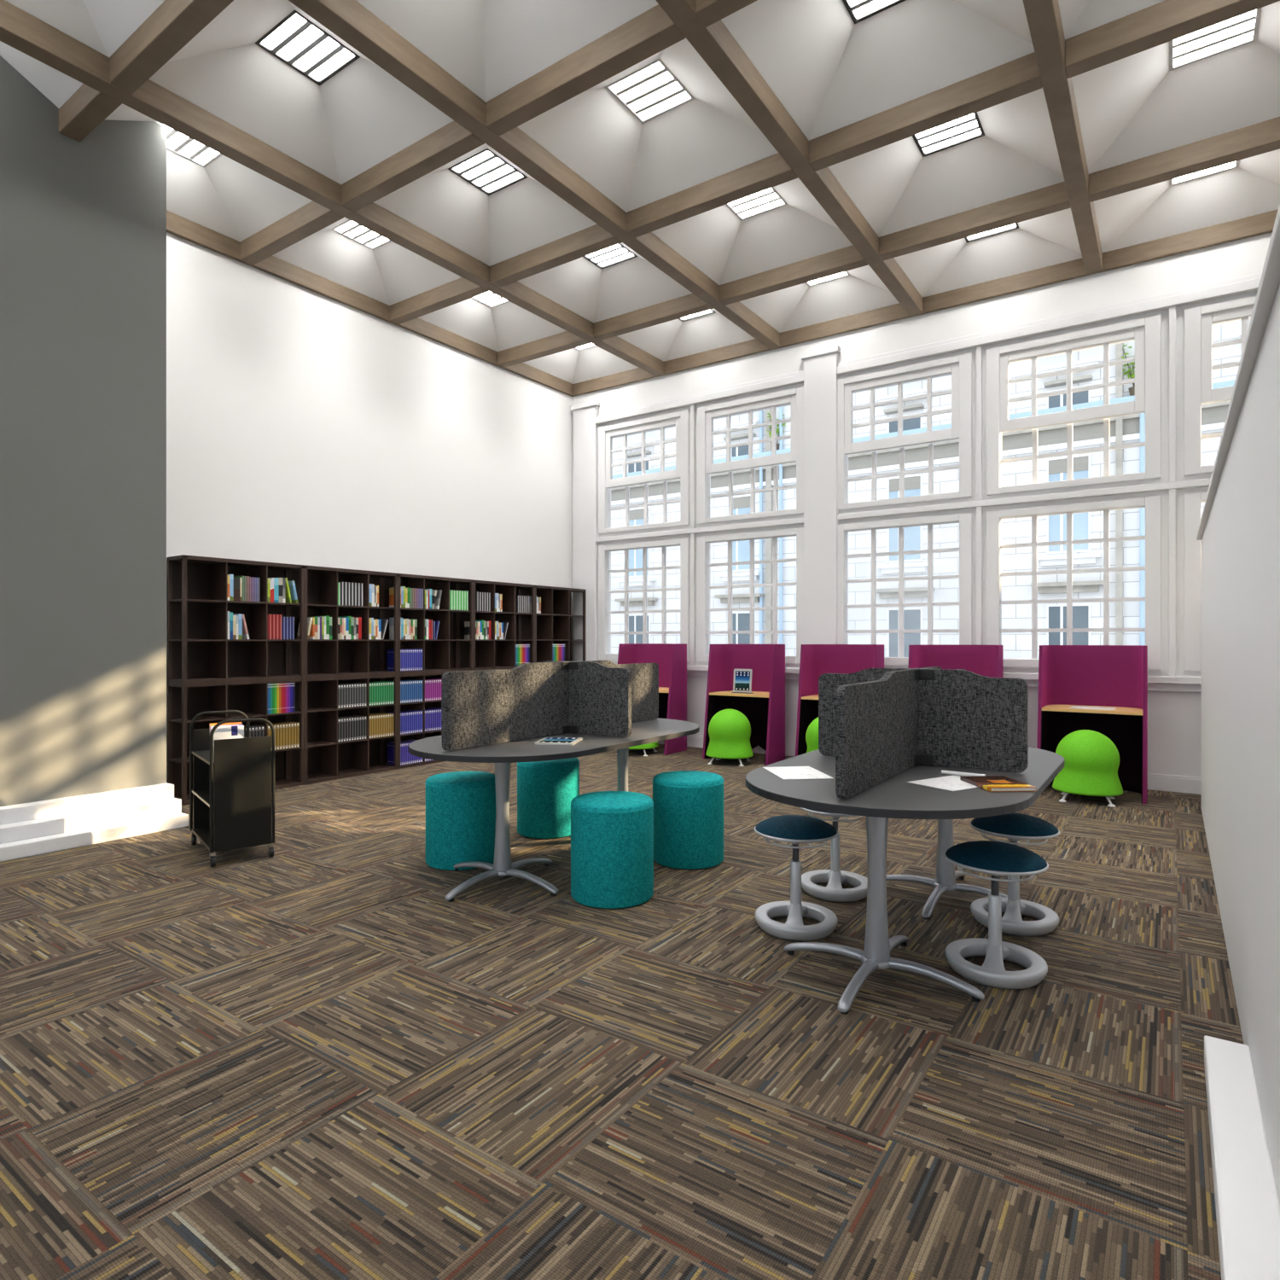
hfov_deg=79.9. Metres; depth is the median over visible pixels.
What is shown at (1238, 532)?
wall partition
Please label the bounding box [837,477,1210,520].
trim
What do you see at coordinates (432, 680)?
binder
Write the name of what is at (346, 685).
binder
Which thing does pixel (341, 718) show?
binder
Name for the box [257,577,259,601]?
book
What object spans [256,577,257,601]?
book
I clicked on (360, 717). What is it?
binder
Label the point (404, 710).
binder
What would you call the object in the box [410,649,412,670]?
binder
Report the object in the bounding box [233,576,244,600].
book
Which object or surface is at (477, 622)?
book
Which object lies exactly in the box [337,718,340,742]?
binder
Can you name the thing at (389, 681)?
binder
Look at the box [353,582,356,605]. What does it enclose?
book
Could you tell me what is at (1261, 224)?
trim
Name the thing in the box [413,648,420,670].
binder
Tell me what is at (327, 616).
book
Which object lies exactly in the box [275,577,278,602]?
book
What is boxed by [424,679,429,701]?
binder
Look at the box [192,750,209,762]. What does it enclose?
shelf
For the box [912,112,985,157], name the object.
ceiling light
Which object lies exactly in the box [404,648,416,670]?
binder
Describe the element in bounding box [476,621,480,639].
book
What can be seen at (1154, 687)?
trim
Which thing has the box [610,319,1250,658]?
apartment building
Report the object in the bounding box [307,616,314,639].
book
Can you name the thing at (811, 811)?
cushion
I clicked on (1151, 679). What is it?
trim
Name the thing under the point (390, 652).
binder
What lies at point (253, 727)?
binder
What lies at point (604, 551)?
window
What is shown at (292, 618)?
book
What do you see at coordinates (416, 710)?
binder
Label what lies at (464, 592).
book
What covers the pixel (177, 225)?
trim
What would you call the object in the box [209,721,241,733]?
magazine
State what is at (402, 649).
binder
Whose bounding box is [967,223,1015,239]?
diffuser
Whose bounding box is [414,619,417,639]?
book
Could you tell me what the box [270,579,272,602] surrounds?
book
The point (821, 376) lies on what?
trim
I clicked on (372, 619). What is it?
book
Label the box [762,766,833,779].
paper sheet
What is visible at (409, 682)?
binder
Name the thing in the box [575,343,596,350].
ceiling light
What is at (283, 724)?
binder
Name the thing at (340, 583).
book
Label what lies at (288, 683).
volume
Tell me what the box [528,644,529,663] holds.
volume
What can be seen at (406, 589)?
book
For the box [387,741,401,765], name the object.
binder
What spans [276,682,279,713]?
volume
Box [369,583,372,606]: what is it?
book
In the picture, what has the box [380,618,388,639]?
book
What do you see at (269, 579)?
book
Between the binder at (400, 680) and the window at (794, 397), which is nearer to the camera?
the binder at (400, 680)
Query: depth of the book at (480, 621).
8.74 m
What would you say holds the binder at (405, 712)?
on the bookcase at (440, 654)
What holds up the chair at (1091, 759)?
on the floor
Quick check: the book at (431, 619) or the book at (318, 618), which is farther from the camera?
the book at (431, 619)
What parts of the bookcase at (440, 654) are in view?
post, post, shelf, shelf, shelf, shelf, shelf, post, post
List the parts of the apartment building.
pane, pane, pane, pane, pane, pane, pane, pane, pane, cornice, pane, pane, pane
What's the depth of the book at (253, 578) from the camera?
6.57 m
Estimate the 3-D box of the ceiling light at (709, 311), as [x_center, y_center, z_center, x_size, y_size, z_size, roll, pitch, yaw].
[0.560,-3.825,8.704,0.474,0.150,0.474,0,0,35]
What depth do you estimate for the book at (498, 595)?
8.97 m
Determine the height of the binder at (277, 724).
0.225 m
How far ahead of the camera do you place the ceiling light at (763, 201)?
6.60 m
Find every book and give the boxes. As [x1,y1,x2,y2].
[227,574,233,600]
[227,575,229,600]
[227,610,229,639]
[229,612,232,639]
[232,613,242,639]
[232,615,236,639]
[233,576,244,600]
[233,577,237,600]
[236,615,238,639]
[237,577,240,600]
[242,614,249,639]
[243,576,245,601]
[245,576,247,601]
[247,576,249,601]
[249,576,250,601]
[250,576,252,601]
[252,577,254,601]
[254,577,255,601]
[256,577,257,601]
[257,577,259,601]
[267,577,273,602]
[267,578,270,602]
[267,614,271,639]
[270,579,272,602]
[271,614,274,639]
[273,577,275,602]
[274,614,278,639]
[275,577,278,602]
[278,577,280,602]
[278,614,281,639]
[280,577,282,602]
[281,616,285,639]
[282,577,285,603]
[285,577,291,603]
[285,616,287,639]
[287,580,298,603]
[287,616,290,639]
[290,616,294,639]
[296,617,312,639]
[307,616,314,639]
[314,616,317,639]
[315,616,325,639]
[317,616,319,639]
[320,616,321,639]
[321,616,324,639]
[323,615,329,639]
[329,616,331,639]
[337,581,339,605]
[337,616,350,639]
[337,617,340,639]
[338,581,343,605]
[339,616,349,639]
[340,617,345,639]
[340,618,342,639]
[342,618,343,639]
[343,581,346,605]
[346,581,349,605]
[349,582,353,605]
[350,616,354,639]
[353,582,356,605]
[354,616,361,639]
[354,617,355,639]
[355,617,358,639]
[356,582,359,605]
[359,582,362,605]
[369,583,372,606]
[369,617,371,639]
[371,617,373,639]
[372,584,374,606]
[373,619,377,639]
[373,620,375,639]
[374,585,378,606]
[374,586,376,606]
[377,619,378,639]
[378,619,380,639]
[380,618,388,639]
[389,587,401,607]
[389,617,401,639]
[390,587,403,607]
[400,586,405,607]
[401,617,403,639]
[403,618,407,639]
[403,619,405,639]
[405,587,407,607]
[406,587,409,608]
[407,618,408,639]
[408,619,410,639]
[409,587,411,608]
[410,619,413,639]
[412,587,413,608]
[413,619,414,639]
[414,587,416,608]
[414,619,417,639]
[416,588,418,608]
[418,588,420,608]
[421,588,423,608]
[424,588,431,609]
[424,589,426,608]
[424,618,426,639]
[426,589,428,608]
[426,619,428,639]
[428,619,430,639]
[430,619,432,639]
[431,589,436,609]
[432,620,439,639]
[432,621,435,639]
[434,589,442,609]
[449,589,452,610]
[452,590,454,610]
[454,590,457,610]
[457,590,459,610]
[459,590,463,610]
[463,591,465,610]
[464,621,476,639]
[465,591,468,610]
[468,592,477,610]
[475,619,483,639]
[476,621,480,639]
[477,592,480,610]
[477,622,478,639]
[480,592,482,610]
[480,621,482,639]
[482,592,485,610]
[483,620,485,639]
[485,592,488,610]
[485,621,487,639]
[487,621,488,639]
[488,593,489,610]
[488,621,491,639]
[494,593,496,611]
[494,621,496,639]
[496,593,498,611]
[496,621,498,639]
[498,593,502,611]
[498,594,500,611]
[498,622,500,639]
[500,622,508,639]
[501,622,503,639]
[515,595,518,612]
[518,595,521,612]
[521,595,523,612]
[523,595,524,612]
[524,595,527,612]
[527,596,529,612]
[529,595,537,613]
[539,597,541,613]
[960,775,1036,791]
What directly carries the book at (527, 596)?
on the bookcase at (492, 654)
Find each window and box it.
[598,409,689,534]
[598,537,689,661]
[697,385,803,523]
[697,527,803,663]
[837,352,971,510]
[837,512,971,665]
[986,314,1161,495]
[986,495,1161,670]
[1184,295,1256,476]
[1184,491,1207,670]
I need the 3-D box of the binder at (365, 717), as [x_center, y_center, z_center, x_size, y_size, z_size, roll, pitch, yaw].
[-2.772,0.862,7.538,0.200,0.225,0.028,0,0,35]
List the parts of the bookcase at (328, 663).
post, post, shelf, shelf, shelf, shelf, shelf, post, post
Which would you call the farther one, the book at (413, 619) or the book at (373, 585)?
the book at (413, 619)
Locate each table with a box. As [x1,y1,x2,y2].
[408,718,699,901]
[745,746,1064,1014]
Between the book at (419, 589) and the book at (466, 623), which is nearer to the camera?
the book at (419, 589)
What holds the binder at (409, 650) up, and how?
on the bookcase at (440, 654)
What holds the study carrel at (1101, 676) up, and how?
on the floor
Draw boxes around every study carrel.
[617,643,686,755]
[702,644,785,765]
[795,644,884,756]
[907,644,1003,677]
[1036,645,1147,804]
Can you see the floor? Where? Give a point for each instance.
(309, 1060)
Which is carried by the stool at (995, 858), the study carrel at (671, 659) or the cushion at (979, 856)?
the cushion at (979, 856)
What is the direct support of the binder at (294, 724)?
on the bookcase at (207, 671)
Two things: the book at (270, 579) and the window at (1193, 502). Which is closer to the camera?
the window at (1193, 502)
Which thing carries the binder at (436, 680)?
on the bookcase at (440, 654)
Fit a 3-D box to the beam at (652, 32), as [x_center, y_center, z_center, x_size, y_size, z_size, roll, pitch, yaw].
[0.265,-3.415,4.157,9.109,0.160,0.122,0,0,35]
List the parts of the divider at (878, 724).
panel, panel, panel, panel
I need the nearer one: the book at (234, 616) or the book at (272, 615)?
the book at (234, 616)
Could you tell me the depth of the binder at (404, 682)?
7.87 m
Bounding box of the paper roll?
[941,769,985,776]
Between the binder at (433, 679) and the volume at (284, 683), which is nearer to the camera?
the volume at (284, 683)
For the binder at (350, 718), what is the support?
on the bookcase at (328, 663)
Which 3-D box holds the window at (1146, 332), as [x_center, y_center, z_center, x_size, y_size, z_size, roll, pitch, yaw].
[4.000,-2.124,7.113,1.410,1.424,0.140,0,0,35]
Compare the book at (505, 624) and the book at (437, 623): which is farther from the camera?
the book at (505, 624)
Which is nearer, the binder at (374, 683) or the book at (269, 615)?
the book at (269, 615)
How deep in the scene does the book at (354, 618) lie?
7.39 m
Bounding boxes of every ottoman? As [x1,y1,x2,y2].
[424,771,495,870]
[517,757,579,838]
[570,791,653,908]
[652,770,724,869]
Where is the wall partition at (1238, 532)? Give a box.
[1196,202,1279,1207]
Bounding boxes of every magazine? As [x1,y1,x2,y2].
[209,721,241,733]
[209,723,242,730]
[211,725,244,739]
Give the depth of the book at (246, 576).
6.52 m
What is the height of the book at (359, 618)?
0.215 m
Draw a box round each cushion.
[424,771,494,789]
[517,757,579,768]
[570,791,653,814]
[652,770,724,788]
[755,814,837,839]
[805,808,840,814]
[945,840,1047,872]
[971,812,1058,836]
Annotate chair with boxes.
[615,741,658,756]
[705,709,753,766]
[805,717,818,752]
[1052,729,1123,806]
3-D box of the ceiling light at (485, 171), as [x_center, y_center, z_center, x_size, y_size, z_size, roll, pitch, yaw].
[-1.222,-3.825,6.140,0.474,0.150,0.474,0,0,35]
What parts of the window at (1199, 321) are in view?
sash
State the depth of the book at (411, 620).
7.94 m
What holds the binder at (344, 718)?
on the bookcase at (328, 663)
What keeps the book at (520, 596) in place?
on the bookcase at (492, 654)
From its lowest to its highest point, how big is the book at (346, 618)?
0.212 m
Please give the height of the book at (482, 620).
0.225 m
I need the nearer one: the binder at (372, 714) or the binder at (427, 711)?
the binder at (372, 714)
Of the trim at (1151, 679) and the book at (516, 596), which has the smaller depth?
the trim at (1151, 679)
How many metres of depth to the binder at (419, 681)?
8.02 m
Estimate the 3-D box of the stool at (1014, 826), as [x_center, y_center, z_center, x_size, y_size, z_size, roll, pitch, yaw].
[1.737,1.066,3.549,0.377,0.505,0.377,0,0,-32]
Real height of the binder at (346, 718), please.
0.225 m
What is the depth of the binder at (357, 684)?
7.41 m
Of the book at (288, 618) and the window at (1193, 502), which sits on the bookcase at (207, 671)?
the book at (288, 618)
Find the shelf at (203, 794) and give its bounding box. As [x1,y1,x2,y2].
[192,787,209,803]
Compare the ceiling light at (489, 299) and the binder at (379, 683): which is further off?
the ceiling light at (489, 299)
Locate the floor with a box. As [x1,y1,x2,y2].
[0,744,1243,1279]
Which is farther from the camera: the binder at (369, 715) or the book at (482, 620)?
the book at (482, 620)
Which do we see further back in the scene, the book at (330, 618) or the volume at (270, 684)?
the book at (330, 618)
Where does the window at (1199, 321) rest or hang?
in the wall at (1174, 718)
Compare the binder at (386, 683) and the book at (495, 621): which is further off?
the book at (495, 621)
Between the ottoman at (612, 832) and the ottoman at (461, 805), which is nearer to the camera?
the ottoman at (612, 832)
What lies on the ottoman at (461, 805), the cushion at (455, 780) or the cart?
the cushion at (455, 780)
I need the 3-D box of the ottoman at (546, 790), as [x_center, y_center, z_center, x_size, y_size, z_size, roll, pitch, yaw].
[-0.630,1.065,5.252,0.427,0.509,0.427,0,0,-4]
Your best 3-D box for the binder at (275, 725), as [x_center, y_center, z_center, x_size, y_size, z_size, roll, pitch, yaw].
[-3.296,0.862,6.783,0.200,0.225,0.026,0,0,35]
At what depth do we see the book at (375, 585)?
7.60 m
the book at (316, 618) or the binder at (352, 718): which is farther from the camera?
the binder at (352, 718)
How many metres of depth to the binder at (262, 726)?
6.64 m
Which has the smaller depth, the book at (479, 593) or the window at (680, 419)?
the book at (479, 593)
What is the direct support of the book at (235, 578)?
on the bookcase at (207, 671)
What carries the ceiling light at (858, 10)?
attached to the ceiling
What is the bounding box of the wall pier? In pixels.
[0,55,166,806]
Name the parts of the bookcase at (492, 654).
post, post, shelf, panel, shelf, shelf, post, post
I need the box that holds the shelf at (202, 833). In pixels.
[192,826,209,847]
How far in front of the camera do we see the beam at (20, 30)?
5.39 m
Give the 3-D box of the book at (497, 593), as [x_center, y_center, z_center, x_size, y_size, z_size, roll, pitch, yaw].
[-1.738,-0.434,9.000,0.170,0.215,0.032,0,0,35]
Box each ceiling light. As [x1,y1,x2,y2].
[158,122,222,168]
[254,9,360,85]
[331,219,391,250]
[448,148,527,195]
[471,290,509,308]
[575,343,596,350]
[582,243,638,269]
[605,58,695,123]
[677,308,715,321]
[725,186,787,220]
[804,271,850,286]
[842,0,906,24]
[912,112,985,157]
[964,222,1019,243]
[1169,7,1261,70]
[1169,160,1239,186]
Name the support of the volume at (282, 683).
on the bookcase at (207, 671)
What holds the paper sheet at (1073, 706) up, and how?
on the study carrel at (1101, 676)
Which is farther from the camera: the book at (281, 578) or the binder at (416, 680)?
the binder at (416, 680)
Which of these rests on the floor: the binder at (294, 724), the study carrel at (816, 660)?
the study carrel at (816, 660)
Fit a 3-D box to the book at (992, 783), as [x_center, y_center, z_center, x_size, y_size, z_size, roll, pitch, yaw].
[1.373,0.553,2.936,0.176,0.015,0.236,0,0,-3]
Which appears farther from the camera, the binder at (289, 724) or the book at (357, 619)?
the book at (357, 619)
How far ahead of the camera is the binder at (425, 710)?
8.09 m
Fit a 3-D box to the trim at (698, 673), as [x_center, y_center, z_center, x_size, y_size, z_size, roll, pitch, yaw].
[0.641,0.414,9.381,2.946,0.068,0.050,0,0,35]
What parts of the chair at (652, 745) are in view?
seat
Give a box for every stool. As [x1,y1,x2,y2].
[754,814,837,941]
[799,807,867,901]
[943,840,1048,989]
[969,812,1059,936]
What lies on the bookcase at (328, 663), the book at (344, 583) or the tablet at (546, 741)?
the book at (344, 583)
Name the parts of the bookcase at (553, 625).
post, post, panel, shelf, shelf, post, post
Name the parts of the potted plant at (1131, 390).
pot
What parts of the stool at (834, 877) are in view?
post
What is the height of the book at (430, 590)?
0.212 m
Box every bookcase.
[166,554,304,805]
[288,564,397,785]
[382,573,473,768]
[458,579,535,670]
[519,585,585,663]
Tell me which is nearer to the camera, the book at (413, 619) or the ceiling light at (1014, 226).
the ceiling light at (1014, 226)
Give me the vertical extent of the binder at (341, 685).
0.225 m
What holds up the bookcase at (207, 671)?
on the floor
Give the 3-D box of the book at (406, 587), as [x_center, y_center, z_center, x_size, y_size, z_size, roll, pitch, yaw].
[-2.465,-0.433,7.953,0.170,0.212,0.024,0,0,35]
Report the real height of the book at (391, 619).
0.225 m
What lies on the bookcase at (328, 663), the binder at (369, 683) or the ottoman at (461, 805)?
the binder at (369, 683)
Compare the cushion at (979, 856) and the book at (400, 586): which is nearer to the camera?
the cushion at (979, 856)
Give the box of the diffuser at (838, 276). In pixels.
[808,271,846,284]
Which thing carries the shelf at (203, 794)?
attached to the cart
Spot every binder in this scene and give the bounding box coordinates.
[244,725,255,737]
[245,724,257,737]
[245,726,251,737]
[249,724,261,736]
[252,724,264,736]
[267,724,270,735]
[271,722,282,749]
[272,723,276,750]
[273,721,285,749]
[273,723,279,750]
[275,721,288,749]
[279,721,290,748]
[281,721,296,747]
[284,721,293,748]
[286,721,299,747]
[337,683,345,708]
[337,684,340,708]
[337,716,345,741]
[337,717,343,742]
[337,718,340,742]
[338,715,351,740]
[339,716,349,741]
[340,684,343,708]
[340,715,354,740]
[341,683,349,707]
[343,682,356,707]
[345,715,356,740]
[346,682,359,706]
[346,683,351,707]
[346,715,359,739]
[349,715,361,739]
[351,682,361,706]
[351,683,354,707]
[352,715,364,738]
[356,682,364,706]
[357,715,366,738]
[361,682,366,706]
[369,681,378,704]
[369,682,371,705]
[369,713,380,737]
[369,714,376,738]
[369,715,371,738]
[371,682,373,705]
[371,713,383,737]
[371,715,373,738]
[372,714,378,737]
[373,681,380,704]
[373,682,375,705]
[374,680,387,704]
[374,712,387,736]
[375,712,389,736]
[376,713,384,736]
[377,680,389,703]
[378,681,383,704]
[379,680,391,703]
[380,712,391,736]
[383,681,384,704]
[384,680,394,703]
[384,712,394,735]
[387,649,401,671]
[387,711,401,734]
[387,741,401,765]
[389,680,401,703]
[390,741,403,765]
[391,680,403,703]
[393,680,406,703]
[393,710,406,733]
[400,648,414,670]
[400,680,407,703]
[400,710,410,733]
[400,740,410,763]
[400,741,407,764]
[401,649,403,670]
[401,680,410,702]
[401,709,414,733]
[401,712,403,734]
[401,739,414,763]
[401,740,412,763]
[401,742,406,764]
[403,649,406,670]
[403,709,416,733]
[403,710,412,733]
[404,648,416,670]
[405,711,407,733]
[406,649,407,670]
[406,680,412,702]
[407,649,410,670]
[407,679,420,701]
[407,709,418,733]
[408,648,418,670]
[409,679,422,701]
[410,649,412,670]
[410,680,414,702]
[411,709,420,732]
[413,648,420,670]
[414,680,416,702]
[415,709,422,732]
[416,680,418,702]
[418,648,422,670]
[424,678,437,700]
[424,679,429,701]
[424,680,426,701]
[424,708,435,730]
[424,709,426,731]
[424,709,430,731]
[425,708,437,730]
[426,709,429,731]
[427,678,439,699]
[427,679,430,700]
[427,709,433,730]
[430,679,433,700]
[430,708,439,729]
[431,678,441,699]
[433,679,435,700]
[435,708,441,729]
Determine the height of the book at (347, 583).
0.222 m
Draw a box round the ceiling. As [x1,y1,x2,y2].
[0,0,1279,383]
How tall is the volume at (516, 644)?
0.268 m
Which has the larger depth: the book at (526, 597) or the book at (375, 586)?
the book at (526, 597)
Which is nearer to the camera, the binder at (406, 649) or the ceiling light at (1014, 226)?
the ceiling light at (1014, 226)
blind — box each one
[629,507,648,520]
[733,495,750,508]
[889,476,920,491]
[1048,455,1088,474]
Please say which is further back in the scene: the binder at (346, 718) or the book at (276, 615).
the binder at (346, 718)
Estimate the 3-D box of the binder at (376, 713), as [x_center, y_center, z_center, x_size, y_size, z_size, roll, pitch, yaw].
[-2.650,0.862,7.714,0.200,0.225,0.026,0,0,35]
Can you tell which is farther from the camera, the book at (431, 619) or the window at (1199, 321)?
the book at (431, 619)
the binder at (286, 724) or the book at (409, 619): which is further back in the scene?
the book at (409, 619)
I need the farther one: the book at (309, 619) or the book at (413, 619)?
the book at (413, 619)
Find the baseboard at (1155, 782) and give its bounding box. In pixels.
[657,734,1201,794]
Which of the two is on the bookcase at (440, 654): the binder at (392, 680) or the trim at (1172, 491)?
the binder at (392, 680)
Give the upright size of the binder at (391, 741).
0.225 m
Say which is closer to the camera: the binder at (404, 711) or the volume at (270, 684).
the volume at (270, 684)
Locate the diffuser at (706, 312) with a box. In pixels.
[680,309,711,319]
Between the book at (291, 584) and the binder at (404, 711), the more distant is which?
the binder at (404, 711)
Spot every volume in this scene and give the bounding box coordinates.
[267,683,269,714]
[269,683,272,714]
[271,682,274,713]
[273,682,276,713]
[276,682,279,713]
[279,682,281,713]
[281,682,283,713]
[283,682,285,712]
[285,682,288,712]
[288,682,290,712]
[289,681,292,712]
[290,681,294,712]
[516,644,517,665]
[518,644,520,664]
[522,644,523,663]
[524,644,526,663]
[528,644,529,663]
[556,644,558,661]
[560,644,562,661]
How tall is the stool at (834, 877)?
0.505 m
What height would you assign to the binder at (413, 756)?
0.225 m
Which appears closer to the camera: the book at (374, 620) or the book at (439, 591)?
the book at (374, 620)
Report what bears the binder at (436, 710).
on the bookcase at (440, 654)
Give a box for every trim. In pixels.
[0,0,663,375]
[58,0,233,142]
[166,210,572,395]
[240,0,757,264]
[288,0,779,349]
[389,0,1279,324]
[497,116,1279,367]
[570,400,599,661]
[571,209,1277,396]
[595,373,803,424]
[596,517,803,542]
[655,0,922,315]
[686,665,799,673]
[686,670,799,679]
[690,404,695,528]
[690,533,695,665]
[801,344,840,644]
[837,277,1261,375]
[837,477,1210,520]
[976,345,982,500]
[976,506,982,645]
[1003,672,1201,684]
[1022,0,1102,273]
[1024,680,1201,692]
[1169,306,1175,482]
[1169,488,1175,676]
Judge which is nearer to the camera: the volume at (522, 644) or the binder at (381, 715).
the binder at (381, 715)
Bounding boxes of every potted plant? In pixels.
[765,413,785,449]
[1120,344,1134,395]
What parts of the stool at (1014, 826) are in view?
post, seat plate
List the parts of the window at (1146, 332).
sash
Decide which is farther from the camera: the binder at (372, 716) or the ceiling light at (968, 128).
the binder at (372, 716)
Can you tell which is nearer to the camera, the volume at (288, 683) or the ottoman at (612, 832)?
the ottoman at (612, 832)
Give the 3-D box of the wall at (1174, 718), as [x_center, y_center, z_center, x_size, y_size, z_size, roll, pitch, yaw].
[2.866,-1.330,7.938,9.154,5.300,0.120,0,0,35]
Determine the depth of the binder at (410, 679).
8.05 m
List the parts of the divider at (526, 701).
panel, panel, panel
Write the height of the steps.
0.275 m
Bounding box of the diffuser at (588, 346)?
[577,343,593,348]
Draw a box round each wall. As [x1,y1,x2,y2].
[166,232,572,794]
[572,232,1272,777]
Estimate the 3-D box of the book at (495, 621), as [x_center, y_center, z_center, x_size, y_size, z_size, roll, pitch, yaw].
[-1.756,-0.107,8.973,0.170,0.210,0.026,0,0,35]
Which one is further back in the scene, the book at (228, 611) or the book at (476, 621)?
the book at (476, 621)
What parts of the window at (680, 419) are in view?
sash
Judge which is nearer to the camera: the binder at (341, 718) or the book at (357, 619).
the binder at (341, 718)
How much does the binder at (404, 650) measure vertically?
0.225 m
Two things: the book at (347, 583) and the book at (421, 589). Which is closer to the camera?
the book at (347, 583)
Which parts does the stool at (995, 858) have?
post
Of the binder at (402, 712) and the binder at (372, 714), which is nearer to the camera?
the binder at (372, 714)
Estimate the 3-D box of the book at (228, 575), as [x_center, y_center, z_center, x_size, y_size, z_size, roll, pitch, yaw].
[-3.514,-0.434,6.444,0.170,0.215,0.018,0,0,35]
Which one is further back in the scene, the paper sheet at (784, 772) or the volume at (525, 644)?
the volume at (525, 644)
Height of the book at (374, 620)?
0.190 m
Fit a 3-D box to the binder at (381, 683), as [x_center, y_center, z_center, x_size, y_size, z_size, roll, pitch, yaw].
[-2.665,0.539,7.692,0.200,0.225,0.026,0,0,35]
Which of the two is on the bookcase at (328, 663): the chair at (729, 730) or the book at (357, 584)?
the book at (357, 584)
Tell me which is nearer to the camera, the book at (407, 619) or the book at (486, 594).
the book at (407, 619)
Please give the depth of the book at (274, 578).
6.72 m
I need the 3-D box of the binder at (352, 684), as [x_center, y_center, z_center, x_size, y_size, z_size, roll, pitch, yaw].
[-2.853,0.539,7.421,0.200,0.225,0.028,0,0,35]
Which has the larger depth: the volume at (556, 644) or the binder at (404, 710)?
the volume at (556, 644)
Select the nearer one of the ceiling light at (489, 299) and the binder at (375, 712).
the binder at (375, 712)
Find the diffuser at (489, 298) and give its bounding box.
[475,290,506,305]
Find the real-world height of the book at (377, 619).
0.195 m
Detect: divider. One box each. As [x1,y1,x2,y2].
[441,660,658,750]
[818,666,1028,798]
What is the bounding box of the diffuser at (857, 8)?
[848,0,893,17]
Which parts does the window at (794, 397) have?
sash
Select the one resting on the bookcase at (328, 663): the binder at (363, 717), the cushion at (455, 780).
the binder at (363, 717)
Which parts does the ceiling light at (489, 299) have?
frame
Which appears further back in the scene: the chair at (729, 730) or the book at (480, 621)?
the book at (480, 621)
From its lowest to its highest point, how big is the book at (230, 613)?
0.225 m
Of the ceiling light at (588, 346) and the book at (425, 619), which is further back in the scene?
the ceiling light at (588, 346)
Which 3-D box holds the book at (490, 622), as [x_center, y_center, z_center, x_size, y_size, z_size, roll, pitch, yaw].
[-1.808,-0.110,8.899,0.170,0.215,0.036,0,0,35]
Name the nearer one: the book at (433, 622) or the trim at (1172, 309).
the trim at (1172, 309)
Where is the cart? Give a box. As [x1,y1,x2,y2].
[189,709,274,866]
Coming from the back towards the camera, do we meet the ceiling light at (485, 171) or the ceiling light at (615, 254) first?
the ceiling light at (615, 254)
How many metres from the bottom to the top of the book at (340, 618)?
0.205 m
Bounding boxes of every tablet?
[534,736,582,745]
[731,669,753,693]
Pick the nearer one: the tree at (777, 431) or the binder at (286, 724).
the binder at (286, 724)
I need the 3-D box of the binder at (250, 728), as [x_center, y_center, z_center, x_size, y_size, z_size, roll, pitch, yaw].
[-3.424,0.862,6.599,0.200,0.225,0.028,0,0,35]
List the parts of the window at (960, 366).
sash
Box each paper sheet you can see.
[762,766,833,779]
[907,775,977,791]
[1068,705,1117,709]
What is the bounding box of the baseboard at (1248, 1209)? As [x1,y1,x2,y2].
[1204,1035,1279,1279]
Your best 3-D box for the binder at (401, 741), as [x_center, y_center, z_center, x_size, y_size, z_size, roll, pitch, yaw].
[-2.458,1.177,7.990,0.200,0.225,0.026,0,0,35]
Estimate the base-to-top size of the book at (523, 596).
0.205 m
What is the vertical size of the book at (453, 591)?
0.215 m
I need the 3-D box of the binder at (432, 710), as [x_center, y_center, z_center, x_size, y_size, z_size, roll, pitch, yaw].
[-2.302,0.862,8.214,0.200,0.225,0.028,0,0,35]
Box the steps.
[0,783,188,861]
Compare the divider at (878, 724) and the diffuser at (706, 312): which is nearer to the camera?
the divider at (878, 724)
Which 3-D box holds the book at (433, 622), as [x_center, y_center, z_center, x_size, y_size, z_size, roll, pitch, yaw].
[-2.277,-0.100,8.223,0.170,0.195,0.028,0,0,35]
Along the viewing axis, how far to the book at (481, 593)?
8.74 m
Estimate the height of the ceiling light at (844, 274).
0.150 m
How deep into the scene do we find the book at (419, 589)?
8.02 m
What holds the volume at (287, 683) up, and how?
on the bookcase at (207, 671)
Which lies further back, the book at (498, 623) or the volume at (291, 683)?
the book at (498, 623)
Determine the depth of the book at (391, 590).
7.88 m
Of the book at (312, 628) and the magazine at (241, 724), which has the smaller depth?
the magazine at (241, 724)
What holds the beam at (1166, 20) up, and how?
attached to the wall at (305, 427)
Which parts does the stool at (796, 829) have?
post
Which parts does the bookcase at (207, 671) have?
post, post, shelf, shelf, shelf, shelf, shelf, post, post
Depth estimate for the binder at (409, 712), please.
7.91 m
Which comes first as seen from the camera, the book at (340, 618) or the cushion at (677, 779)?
the cushion at (677, 779)
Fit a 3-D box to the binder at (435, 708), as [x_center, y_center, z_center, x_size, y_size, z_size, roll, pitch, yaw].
[-2.237,0.862,8.308,0.200,0.225,0.028,0,0,35]

